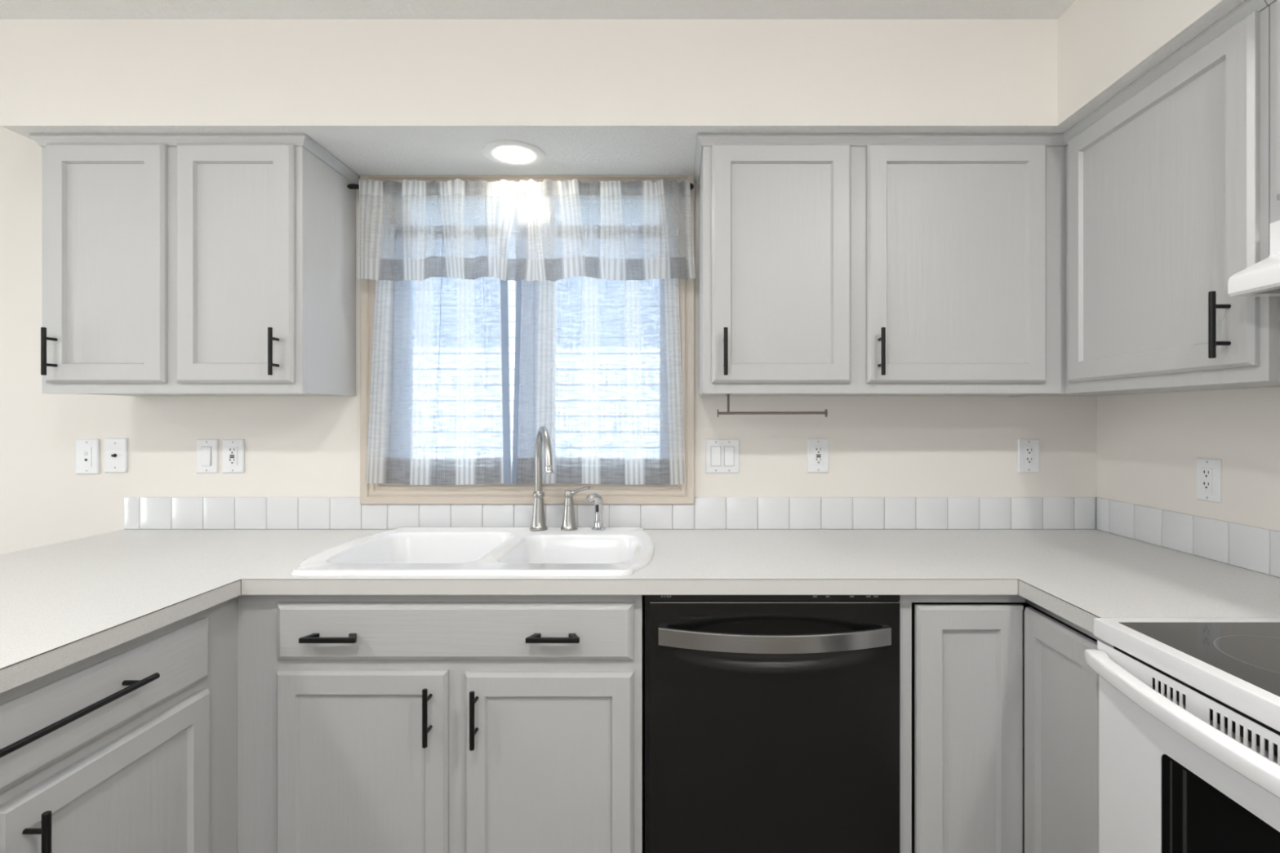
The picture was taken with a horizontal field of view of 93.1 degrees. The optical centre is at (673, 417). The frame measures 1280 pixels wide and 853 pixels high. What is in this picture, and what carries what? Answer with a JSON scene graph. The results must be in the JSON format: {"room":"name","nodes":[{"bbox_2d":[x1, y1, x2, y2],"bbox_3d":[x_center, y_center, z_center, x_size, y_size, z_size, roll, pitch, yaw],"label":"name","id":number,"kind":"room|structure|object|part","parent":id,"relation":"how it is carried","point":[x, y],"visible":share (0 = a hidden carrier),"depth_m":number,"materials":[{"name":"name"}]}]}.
{"room":"kitchen","nodes":[
{"label":"kitchen","id":0,"kind":"room"},
{"bbox_2d":[0,0,1075,19],"bbox_3d":[-1.367,-1.263,-0.340,5.907,0.250,5.160,0,0,0],"label":"ceiling","id":1,"kind":"structure","parent":0,"point":[9,9],"depth_m":1.68,"materials":[{"name":"white paint"}]},
{"bbox_2d":[0,125,1096,554],"bbox_3d":[-1.367,0.081,2.170,5.907,2.438,0.140,0,0,0],"label":"wall","id":2,"kind":"structure","parent":0,"point":[295,446],"depth_m":2.10,"materials":[{"name":"white paint"}]},
{"bbox_2d":[75,439,99,474],"bbox_3d":[-2.029,0.135,2.095,0.079,0.122,0.009,0,0,0],"label":"phone jack","id":3,"kind":"object","parent":2,"relation":"attached to","point":[87,451],"visible":1,"depth_m":2.09,"materials":[{"name":"white plastic"}]},
{"bbox_2d":[104,438,127,472],"bbox_3d":[-1.931,0.130,2.091,0.077,0.120,0.016,0,0,0],"label":"cable jack","id":4,"kind":"object","parent":2,"relation":"attached to","point":[115,449],"visible":1,"depth_m":2.09,"materials":[{"name":"white plastic"}]},
{"bbox_2d":[28,133,359,395],"bbox_3d":[-1.486,-0.453,1.917,0.810,0.761,0.364,0,0,0],"label":"upper cabinet","id":5,"kind":"object","parent":2,"relation":"attached to","point":[173,264],"visible":0.99,"depth_m":1.79,"materials":[{"name":"grey paint"}]},
{"bbox_3d":[-1.811,-0.191,1.756,0.012,0.137,0.041,0,0,0],"label":"handle","id":6,"kind":"part","parent":5,"relation":"part of","materials":[{"name":"black metal"}]},
{"bbox_3d":[-1.673,-0.455,1.790,0.231,0.586,0.006,0,0,0],"label":"door panel","id":7,"kind":"part","parent":5,"relation":"part of","materials":[{"name":"grey paint"}]},
{"bbox_3d":[-1.673,-0.455,1.786,0.349,0.704,0.019,0,0,0],"label":"door","id":8,"kind":"part","parent":5,"relation":"part of","materials":[{"name":"grey paint"}]},
{"bbox_3d":[-1.486,-0.819,1.938,0.810,0.029,0.323,0,0,0],"label":"crown molding","id":9,"kind":"part","parent":5,"relation":"part of","materials":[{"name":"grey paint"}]},
{"bbox_3d":[-1.292,-0.455,1.790,0.225,0.586,0.006,0,0,0],"label":"door panel","id":10,"kind":"part","parent":5,"relation":"part of","materials":[{"name":"grey paint"}]},
{"bbox_3d":[-1.292,-0.455,1.786,0.343,0.704,0.019,0,0,0],"label":"door","id":11,"kind":"part","parent":5,"relation":"part of","materials":[{"name":"grey paint"}]},
{"bbox_3d":[-1.160,-0.191,1.756,0.012,0.137,0.041,0,0,0],"label":"handle","id":12,"kind":"part","parent":5,"relation":"part of","materials":[{"name":"black metal"}]},
{"bbox_2d":[196,439,217,473],"bbox_3d":[-1.615,0.133,2.093,0.072,0.117,0.012,0,0,0],"label":"light switch","id":13,"kind":"object","parent":2,"relation":"attached to","point":[206,449],"visible":1,"depth_m":2.09,"materials":[{"name":"white plastic"}]},
{"bbox_2d":[222,439,244,473],"bbox_3d":[-1.524,0.133,2.095,0.074,0.117,0.009,0,0,0],"label":"wall socket","id":14,"kind":"object","parent":2,"relation":"attached to","point":[233,449],"visible":1,"depth_m":2.09,"materials":[{"name":"white plastic"}]},
{"bbox_2d":[360,175,694,504],"bbox_3d":[-0.503,-0.268,2.160,1.151,1.132,0.159,0,0,0],"label":"window","id":15,"kind":"structure","parent":2,"relation":"in","point":[370,493],"depth_m":2.09,"materials":[{"name":"beige paint"}]},
{"bbox_3d":[-0.755,-0.291,2.203,0.500,1.030,0.045,0,0,0],"label":"sash","id":16,"kind":"part","parent":15,"relation":"part of","materials":[{"name":"glass"}]},
{"bbox_2d":[346,182,693,197],"bbox_3d":[-0.511,-0.761,2.055,1.157,0.048,0.082,0,0,0],"label":"curtain rod","id":17,"kind":"object","parent":15,"relation":"attached to","point":[351,186],"visible":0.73,"depth_m":2.02,"materials":[{"name":"black metal"}]},
{"bbox_2d":[357,178,695,281],"bbox_3d":[-0.486,-0.620,2.004,1.116,0.338,0.022,0,0,0],"label":"valance","id":18,"kind":"object","parent":17,"relation":"hanging from","point":[573,264],"visible":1,"depth_m":2.00,"materials":[{"name":"fabric"}]},
{"bbox_2d":[374,229,678,235],"bbox_3d":[-0.510,-0.633,2.073,1.052,0.016,0.018,0,0,0],"label":"tension rod","id":19,"kind":"object","parent":15,"relation":"attached to","point":[677,231],"visible":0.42,"depth_m":2.07,"materials":[{"name":"white metal"}]},
{"bbox_2d":[364,224,511,484],"bbox_3d":[-0.800,-0.213,2.058,0.497,0.884,0.020,0,0,0],"label":"cafe curtain","id":20,"kind":"object","parent":19,"relation":"hanging from","point":[416,464],"visible":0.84,"depth_m":2.06,"materials":[{"name":"fabric"}]},
{"bbox_2d":[511,224,685,484],"bbox_3d":[-0.254,-0.214,2.060,0.588,0.883,0.018,0,0,-1],"label":"cafe curtain","id":21,"kind":"object","parent":19,"relation":"hanging from","point":[633,467],"visible":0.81,"depth_m":2.06,"materials":[{"name":"fabric"}]},
{"bbox_3d":[-0.252,-0.291,2.203,0.499,1.030,0.045,0,0,0],"label":"sash","id":22,"kind":"part","parent":15,"relation":"part of","materials":[{"name":"glass"}]},
{"bbox_2d":[124,497,1096,528],"bbox_3d":[-0.216,0.330,2.096,3.365,0.111,0.008,0,0,0],"label":"tile backsplash","id":23,"kind":"structure","parent":2,"relation":"attached to","point":[140,513],"depth_m":2.09,"materials":[{"name":"white tile"}]},
{"bbox_2d":[705,439,739,473],"bbox_3d":[0.169,0.133,2.093,0.116,0.117,0.012,0,0,0],"label":"light switch","id":24,"kind":"object","parent":2,"relation":"attached to","point":[722,455],"visible":1,"depth_m":2.09,"materials":[{"name":"white plastic"}]},
{"bbox_2d":[807,439,828,472],"bbox_3d":[0.501,0.132,2.095,0.074,0.117,0.009,0,0,0],"label":"wall socket","id":25,"kind":"object","parent":2,"relation":"attached to","point":[817,449],"visible":1,"depth_m":2.09,"materials":[{"name":"white plastic"}]},
{"bbox_2d":[693,133,1065,395],"bbox_3d":[0.615,-0.453,1.917,1.092,0.761,0.364,0,0,0],"label":"upper cabinet","id":26,"kind":"object","parent":2,"relation":"attached to","point":[830,264],"visible":0.99,"depth_m":1.79,"materials":[{"name":"grey paint"}]},
{"bbox_3d":[0.150,-0.191,1.756,0.012,0.137,0.041,0,0,0],"label":"handle","id":27,"kind":"part","parent":26,"relation":"part of","materials":[{"name":"black metal"}]},
{"bbox_2d":[716,394,827,417],"bbox_3d":[0.305,-0.037,1.880,0.339,0.071,0.060,0,0,0],"label":"paper towel holder","id":28,"kind":"object","parent":26,"relation":"attached to","point":[825,412],"visible":1,"depth_m":1.88,"materials":[{"name":"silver metal"}]},
{"bbox_3d":[0.170,-0.044,1.880,0.016,0.056,0.060,0,0,0],"label":"post","id":29,"kind":"part","parent":28,"relation":"part of","materials":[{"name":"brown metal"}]},
{"bbox_3d":[0.318,-0.455,1.786,0.410,0.704,0.019,0,0,0],"label":"door","id":30,"kind":"part","parent":26,"relation":"part of","materials":[{"name":"grey paint"}]},
{"bbox_3d":[0.318,-0.455,1.790,0.292,0.586,0.006,0,0,0],"label":"door panel","id":31,"kind":"part","parent":26,"relation":"part of","materials":[{"name":"grey paint"}]},
{"bbox_3d":[0.615,-0.819,1.938,1.092,0.029,0.323,0,0,0],"label":"crown molding","id":32,"kind":"part","parent":26,"relation":"part of","materials":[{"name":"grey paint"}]},
{"bbox_3d":[0.603,-0.191,1.756,0.012,0.137,0.041,0,0,0],"label":"handle","id":33,"kind":"part","parent":26,"relation":"part of","materials":[{"name":"black metal"}]},
{"bbox_3d":[0.835,-0.455,1.786,0.527,0.704,0.019,0,0,0],"label":"door","id":34,"kind":"part","parent":26,"relation":"part of","materials":[{"name":"grey paint"}]},
{"bbox_3d":[0.835,-0.455,1.790,0.409,0.586,0.006,0,0,0],"label":"door panel","id":35,"kind":"part","parent":26,"relation":"part of","materials":[{"name":"grey paint"}]},
{"bbox_2d":[1017,439,1039,472],"bbox_3d":[1.229,0.132,2.095,0.074,0.117,0.009,0,0,0],"label":"wall socket","id":36,"kind":"object","parent":2,"relation":"attached to","point":[1028,450],"visible":1,"depth_m":2.09,"materials":[{"name":"white plastic"}]},
{"bbox_2d":[0,0,1246,175],"bbox_3d":[-0.229,-0.986,0.300,3.392,0.304,3.600,0,0,0],"label":"soffit","id":37,"kind":"structure","parent":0,"point":[383,97],"depth_m":1.73,"materials":[{"name":"white paint"}]},
{"bbox_2d":[482,140,545,167],"bbox_3d":[-0.503,-0.830,1.915,0.193,0.007,0.193,0,0,0],"label":"recessed light","id":38,"kind":"object","parent":37,"relation":"in","point":[513,153],"visible":1,"depth_m":1.90,"materials":[{"name":"white plastic"}]},
{"bbox_2d":[1096,386,1279,531],"bbox_3d":[1.527,0.081,-0.350,0.120,2.438,4.900,0,0,0],"label":"wall","id":39,"kind":"structure","parent":0,"point":[1148,446],"depth_m":1.71,"materials":[{"name":"white paint"}]},
{"bbox_2d":[1008,0,1279,396],"bbox_3d":[1.284,-0.453,1.641,0.364,0.761,0.917,0,0,0],"label":"upper cabinet","id":40,"kind":"object","parent":39,"relation":"attached to","point":[1167,181],"visible":0.93,"depth_m":1.39,"materials":[{"name":"grey paint"}]},
{"bbox_3d":[1.157,-0.455,1.482,0.006,0.586,0.446,0,0,0],"label":"door panel","id":41,"kind":"part","parent":40,"relation":"part of","materials":[{"name":"grey paint"}]},
{"bbox_3d":[1.153,-0.455,1.482,0.019,0.704,0.564,0,0,0],"label":"door","id":42,"kind":"part","parent":40,"relation":"part of","materials":[{"name":"grey paint"}]},
{"bbox_3d":[1.304,-0.819,1.641,0.323,0.029,0.917,0,0,0],"label":"crown molding","id":43,"kind":"part","parent":40,"relation":"part of","materials":[{"name":"grey paint"}]},
{"bbox_3d":[1.123,-0.191,1.246,0.041,0.137,0.012,0,0,0],"label":"handle","id":44,"kind":"part","parent":40,"relation":"part of","materials":[{"name":"black metal"}]},
{"bbox_2d":[1096,497,1279,577],"bbox_3d":[1.463,0.330,1.624,0.008,0.111,0.936,0,0,0],"label":"tile backsplash","id":45,"kind":"structure","parent":39,"relation":"attached to","point":[1251,548],"depth_m":1.69,"materials":[{"name":"white tile"}]},
{"bbox_2d":[1196,457,1221,502],"bbox_3d":[1.462,0.170,1.657,0.009,0.117,0.074,0,0,0],"label":"wall socket","id":46,"kind":"object","parent":39,"relation":"attached to","point":[1208,470],"visible":1,"depth_m":1.65,"materials":[{"name":"white plastic"}]},
{"bbox_2d":[1227,220,1279,296],"bbox_3d":[1.261,-0.303,0.786,0.388,0.140,0.757,0,0,0],"label":"range hood","id":47,"kind":"object","parent":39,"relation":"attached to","point":[1262,278],"visible":1,"depth_m":1.13,"materials":[{"name":"white metal"}]},
{"bbox_2d":[1265,0,1279,223],"bbox_3d":[1.304,-0.604,0.790,0.323,0.459,0.780,0,0,0],"label":"upper cabinet","id":48,"kind":"object","parent":39,"relation":"attached to","point":[1274,4],"visible":0.91,"depth_m":1.17,"materials":[{"name":"grey paint"}]},
{"bbox_3d":[1.304,-0.819,0.790,0.323,0.029,0.780,0,0,0],"label":"crown molding","id":49,"kind":"part","parent":48,"relation":"part of","materials":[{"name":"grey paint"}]},
{"bbox_3d":[1.171,-0.604,0.790,0.018,0.459,0.780,0,0,0],"label":"frame","id":50,"kind":"part","parent":48,"relation":"part of","materials":[{"name":"grey paint"}]},
{"bbox_3d":[1.153,-0.611,0.978,0.019,0.392,0.356,0,0,0],"label":"door","id":51,"kind":"part","parent":48,"relation":"part of","materials":[{"name":"grey paint"}]},
{"bbox_3d":[-1.367,1.350,-0.340,5.907,0.100,5.160,0,0,0],"label":"floor","id":52,"kind":"structure","parent":0,"visible":0},
{"bbox_2d":[0,595,269,852],"bbox_3d":[-1.340,0.863,1.270,0.692,0.875,1.659,0,0,0],"label":"base cabinet","id":53,"kind":"object","parent":52,"relation":"on","point":[157,740],"visible":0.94,"depth_m":1.23,"materials":[{"name":"grey paint"}]},
{"bbox_3d":[-1.036,0.712,0.987,0.041,0.137,0.012,0,0,0],"label":"handle","id":54,"kind":"part","parent":53,"relation":"part of","materials":[{"name":"black metal"}]},
{"bbox_3d":[-1.036,0.510,0.950,0.041,0.012,0.498,0,0,0],"label":"handle","id":55,"kind":"part","parent":53,"relation":"part of","materials":[{"name":"black metal"}]},
{"bbox_3d":[-1.067,0.526,0.950,0.019,0.138,0.874,0,0,0],"label":"drawer","id":56,"kind":"part","parent":53,"relation":"part of","materials":[{"name":"grey paint"}]},
{"bbox_3d":[-1.067,0.894,1.169,0.019,0.551,0.437,0,0,0],"label":"door","id":57,"kind":"part","parent":53,"relation":"part of","materials":[{"name":"grey paint"}]},
{"bbox_3d":[-1.071,0.894,1.169,0.006,0.433,0.321,0,0,0],"label":"door panel","id":58,"kind":"part","parent":53,"relation":"part of","materials":[{"name":"grey paint"}]},
{"bbox_2d":[0,528,1279,693],"bbox_3d":[-0.217,0.405,1.210,3.366,0.038,1.780,0,0,0],"label":"countertop","id":59,"kind":"structure","parent":53,"relation":"on","point":[65,603],"depth_m":1.46,"materials":[{"name":"laminate"}]},
{"bbox_2d":[291,527,653,576],"bbox_3d":[-0.522,0.471,1.776,0.932,0.196,0.601,0,0,0],"label":"sink","id":60,"kind":"object","parent":59,"relation":"in","point":[399,551],"visible":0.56,"depth_m":1.92,"materials":[{"name":"white ceramic"}]},
{"bbox_2d":[529,426,555,530],"bbox_3d":[-0.427,0.200,1.957,0.060,0.347,0.210,0,0,-19],"label":"faucet","id":61,"kind":"object","parent":60,"relation":"on","point":[538,521],"visible":1,"depth_m":2.01,"materials":[{"name":"silver metal"}]},
{"bbox_3d":[-0.419,0.138,1.954,0.024,0.222,0.188,0,0,-24],"label":"spout","id":62,"kind":"part","parent":61,"relation":"part of","materials":[{"name":"silver metal"}]},
{"bbox_2d":[560,485,590,530],"bbox_3d":[-0.328,0.300,2.031,0.102,0.148,0.058,0,0,0],"label":"valve","id":63,"kind":"object","parent":60,"relation":"on","point":[568,519],"visible":1,"depth_m":2.02,"materials":[{"name":"silver metal"}]},
{"bbox_3d":[-0.322,0.247,2.020,0.093,0.042,0.030,0,0,23],"label":"lever","id":64,"kind":"part","parent":63,"relation":"part of","materials":[{"name":"silver metal"}]},
{"bbox_2d":[585,493,606,530],"bbox_3d":[-0.261,0.312,2.027,0.070,0.123,0.050,0,0,-15],"label":"sprayer","id":65,"kind":"object","parent":60,"relation":"on","point":[596,498],"visible":1,"depth_m":2.02,"materials":[{"name":"silver metal"}]},
{"bbox_2d":[269,595,644,852],"bbox_3d":[-0.536,0.863,1.764,0.916,0.875,0.667,0,0,0],"label":"base cabinet","id":66,"kind":"object","parent":52,"relation":"on","point":[398,723],"visible":0.94,"depth_m":1.48,"materials":[{"name":"grey paint"}]},
{"bbox_3d":[-0.823,0.530,1.454,0.134,0.013,0.035,0,0,0],"label":"handle","id":67,"kind":"part","parent":66,"relation":"part of","materials":[{"name":"black metal"}]},
{"bbox_3d":[-0.761,0.894,1.485,0.306,0.434,0.006,0,0,0],"label":"door panel","id":68,"kind":"part","parent":66,"relation":"part of","materials":[{"name":"grey paint"}]},
{"bbox_3d":[-0.761,0.894,1.480,0.418,0.552,0.019,0,0,0],"label":"door","id":69,"kind":"part","parent":66,"relation":"part of","materials":[{"name":"grey paint"}]},
{"bbox_3d":[-0.590,0.713,1.450,0.012,0.137,0.041,0,0,0],"label":"handle","id":70,"kind":"part","parent":66,"relation":"part of","materials":[{"name":"black metal"}]},
{"bbox_3d":[-0.533,0.523,1.480,0.871,0.140,0.019,0,0,0],"label":"drawer","id":71,"kind":"part","parent":66,"relation":"part of","materials":[{"name":"grey paint"}]},
{"bbox_3d":[-0.478,0.719,1.450,0.012,0.137,0.041,0,0,0],"label":"handle","id":72,"kind":"part","parent":66,"relation":"part of","materials":[{"name":"black metal"}]},
{"bbox_3d":[-0.304,0.896,1.480,0.412,0.547,0.019,0,0,0],"label":"door","id":73,"kind":"part","parent":66,"relation":"part of","materials":[{"name":"grey paint"}]},
{"bbox_3d":[-0.304,0.896,1.485,0.300,0.429,0.006,0,0,0],"label":"door panel","id":74,"kind":"part","parent":66,"relation":"part of","materials":[{"name":"grey paint"}]},
{"bbox_3d":[-0.288,0.530,1.454,0.128,0.013,0.035,0,0,0],"label":"handle","id":75,"kind":"part","parent":66,"relation":"part of","materials":[{"name":"black metal"}]},
{"bbox_2d":[644,595,900,852],"bbox_3d":[0.241,0.864,1.736,0.626,0.872,0.669,0,0,0],"label":"dishwasher","id":76,"kind":"object","parent":52,"relation":"on","point":[772,722],"visible":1,"depth_m":1.47,"materials":[{"name":"black metal"}]},
{"bbox_2d":[644,595,650,852],"bbox_3d":[0.241,0.866,1.792,0.626,0.868,0.555,0,0,0],"label":"tub","id":77,"kind":"object","parent":76,"relation":"in","point":[646,602],"depth_m":1.52,"materials":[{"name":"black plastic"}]},
{"bbox_3d":[0.242,0.438,1.494,0.622,0.019,0.032,0,0,0],"label":"control panel","id":78,"kind":"part","parent":76,"relation":"part of","materials":[{"name":"black plastic"}]},
{"bbox_2d":[649,595,900,603],"bbox_3d":[0.246,0.442,1.474,0.606,0.016,0.009,0,0,0],"label":"control panel","id":79,"kind":"object","parent":76,"relation":"in","point":[654,599],"depth_m":1.48,"materials":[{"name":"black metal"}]},
{"bbox_2d":[658,617,891,653],"bbox_3d":[0.243,0.516,1.437,0.560,0.064,0.072,0,0,0],"label":"handle","id":80,"kind":"object","parent":76,"relation":"in","point":[744,635],"depth_m":1.44,"materials":[{"name":"silver metal"}]},
{"bbox_2d":[898,595,1113,852],"bbox_3d":[1.011,0.812,1.634,0.908,0.775,0.928,0,0,0],"label":"base cabinet","id":81,"kind":"object","parent":52,"relation":"on","point":[999,694],"visible":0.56,"depth_m":1.47,"materials":[{"name":"grey paint"}]},
{"bbox_3d":[0.724,0.815,1.480,0.262,0.711,0.019,0,0,0],"label":"door","id":82,"kind":"part","parent":81,"relation":"part of","materials":[{"name":"grey paint"}]},
{"bbox_3d":[0.724,0.815,1.485,0.133,0.591,0.004,0,0,0],"label":"door panel","id":83,"kind":"part","parent":81,"relation":"part of","materials":[{"name":"grey paint"}]},
{"bbox_3d":[0.856,0.815,1.335,0.019,0.711,0.266,0,0,0],"label":"door","id":84,"kind":"part","parent":81,"relation":"part of","materials":[{"name":"grey paint"}]},
{"bbox_3d":[0.861,0.816,1.335,0.004,0.592,0.156,0,0,0],"label":"door panel","id":85,"kind":"part","parent":81,"relation":"part of","materials":[{"name":"grey paint"}]},
{"bbox_2d":[1084,617,1279,852],"bbox_3d":[1.089,0.748,0.784,0.697,1.065,0.760,0,0,0],"label":"electric range","id":86,"kind":"object","parent":52,"relation":"on","point":[1189,708],"visible":1,"depth_m":0.98,"materials":[{"name":"white metal"}]},
{"bbox_3d":[0.776,0.454,0.784,0.072,0.029,0.752,0,0,0],"label":"handle","id":87,"kind":"part","parent":86,"relation":"part of","materials":[{"name":"white plastic"}]},
{"bbox_2d":[1093,617,1279,731],"bbox_3d":[1.121,0.401,0.784,0.631,0.036,0.760,0,0,0],"label":"cooktop","id":88,"kind":"object","parent":86,"relation":"in","point":[1235,662],"depth_m":1.00,"materials":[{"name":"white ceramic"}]},
{"label":"outside","id":89,"kind":"structure","parent":0,"visible":0},
{"bbox_3d":[0.000,1.535,3.100,32.000,0.230,26.000,0,0,0],"label":"ground","id":90,"kind":"structure","parent":89,"visible":0},
{"bbox_2d":[413,200,659,459],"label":"window","id":91,"kind":"structure","parent":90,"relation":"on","point":[511,282],"depth_m":6.49,"materials":[{"name":"white"}]}
]}

